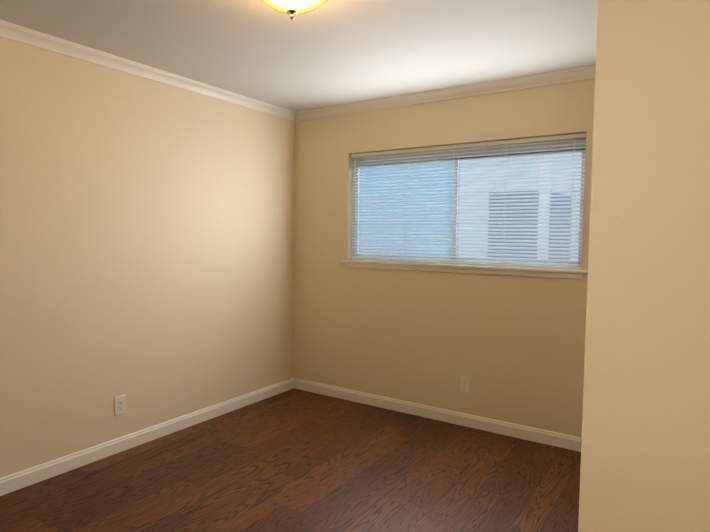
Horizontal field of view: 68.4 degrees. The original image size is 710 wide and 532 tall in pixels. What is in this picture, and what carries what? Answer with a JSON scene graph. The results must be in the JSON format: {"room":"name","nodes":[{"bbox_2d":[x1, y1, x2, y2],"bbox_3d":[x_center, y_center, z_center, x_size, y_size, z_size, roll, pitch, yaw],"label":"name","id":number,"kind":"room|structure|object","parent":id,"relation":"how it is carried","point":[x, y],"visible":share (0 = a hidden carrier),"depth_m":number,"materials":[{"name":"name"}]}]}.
{"room":"empty bedroom","nodes":[
{"label":"empty bedroom","id":0,"kind":"room"},
{"bbox_2d":[0,37,294,477],"bbox_3d":[-1.779,-0.024,2.846,0.140,2.410,4.580,3,4,33],"label":"wall","id":1,"kind":"structure","parent":0,"point":[147,248],"depth_m":3.26,"materials":[{"name":"paint"}]},
{"bbox_2d":[115,395,125,415],"bbox_3d":[-1.464,0.869,3.257,0.008,0.115,0.070,3,4,33],"label":"electrical outlet","id":2,"kind":"object","parent":1,"relation":"attached to","point":[120,407],"visible":1,"depth_m":3.25,"materials":[{"name":"beige plastic"}]},
{"bbox_2d":[0,378,295,495],"bbox_3d":[-1.729,1.137,2.873,0.013,0.090,4.300,3,4,33],"label":"baseboard","id":3,"kind":"structure","parent":1,"relation":"attached to","point":[33,475],"depth_m":3.31,"materials":[{"name":"beige wood"}]},
{"bbox_2d":[0,20,295,120],"bbox_3d":[-1.686,-1.190,2.722,0.055,0.065,4.300,3,4,33],"label":"crown molding","id":4,"kind":"structure","parent":1,"relation":"attached to","point":[21,34],"depth_m":3.18,"materials":[{"name":"beige wood"}]},
{"bbox_2d":[0,388,580,531],"bbox_3d":[-0.401,1.299,2.001,3.480,0.100,4.580,3,4,33],"label":"floor","id":5,"kind":"structure","parent":0,"point":[294,460],"depth_m":2.91,"materials":[{"name":"brown wood"}]},
{"bbox_2d":[0,0,597,111],"bbox_3d":[-0.373,-1.207,1.851,3.480,0.100,4.580,3,4,33],"label":"ceiling","id":6,"kind":"structure","parent":0,"point":[328,53],"depth_m":2.80,"materials":[{"name":"grey paint"}]},
{"bbox_2d":[262,0,326,19],"bbox_3d":[-0.265,-1.108,2.205,0.336,0.136,0.336,3,4,33],"label":"ceiling light","id":7,"kind":"object","parent":6,"relation":"attached to","point":[291,8],"visible":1,"depth_m":2.19,"materials":[{"name":"white glass"}]},
{"bbox_2d":[294,79,594,437],"bbox_3d":[0.839,-0.051,3.775,3.200,2.410,0.140,3,4,33],"label":"wall","id":8,"kind":"structure","parent":0,"point":[512,347],"depth_m":3.85,"materials":[{"name":"paint"}]},
{"bbox_2d":[296,378,581,451],"bbox_3d":[0.788,1.111,3.778,3.150,0.090,0.013,3,4,33],"label":"baseboard","id":9,"kind":"structure","parent":8,"relation":"attached to","point":[570,442],"depth_m":3.83,"materials":[{"name":"beige wood"}]},
{"bbox_2d":[292,65,595,120],"bbox_3d":[0.790,-1.217,3.630,3.060,0.065,0.055,3,4,33],"label":"crown molding","id":10,"kind":"structure","parent":8,"relation":"attached to","point":[588,72],"depth_m":3.67,"materials":[{"name":"beige wood"}]},
{"bbox_2d":[341,138,587,278],"bbox_3d":[0.717,-0.418,3.813,1.880,0.922,0.161,3,4,33],"label":"window","id":11,"kind":"structure","parent":8,"relation":"in","point":[545,148],"depth_m":3.75,"materials":[{"name":"white plastic"}]},
{"bbox_2d":[350,133,585,268],"bbox_3d":[0.708,-0.444,3.797,1.778,0.860,0.040,3,4,33],"label":"window blinds","id":12,"kind":"object","parent":11,"relation":"attached to","point":[502,142],"visible":0.92,"depth_m":3.71,"materials":[{"name":"white plastic"}]},
{"bbox_2d":[460,376,469,392],"bbox_3d":[0.792,0.852,3.764,0.070,0.115,0.008,3,4,33],"label":"electrical outlet","id":13,"kind":"object","parent":8,"relation":"attached to","point":[464,383],"visible":1,"depth_m":3.76,"materials":[{"name":"beige plastic"}]},
{"bbox_2d":[578,0,709,531],"bbox_3d":[0.452,0.134,0.599,0.332,2.410,0.120,3,4,33],"label":"wall","id":14,"kind":"structure","parent":0,"point":[645,454],"depth_m":0.60,"materials":[{"name":"paint"}]},
{"label":"outside","id":15,"kind":"structure","parent":0,"visible":0},
{"bbox_3d":[10.536,0.463,21.404,50.000,0.100,39.840,3,4,33],"label":"ground","id":16,"kind":"structure","parent":15,"visible":0},
{"bbox_2d":[359,153,581,259],"bbox_3d":[3.719,-2.532,9.037,26.000,7.200,0.300,3,4,33],"label":"neighbour","id":17,"kind":"structure","parent":16,"relation":"on","point":[552,159],"depth_m":10.23,"materials":[{"name":"blue"}]},
{"bbox_2d":[488,156,581,259],"bbox_3d":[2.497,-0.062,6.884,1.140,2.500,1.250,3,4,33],"label":"building","id":18,"kind":"structure","parent":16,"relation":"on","point":[544,171],"depth_m":6.48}
]}

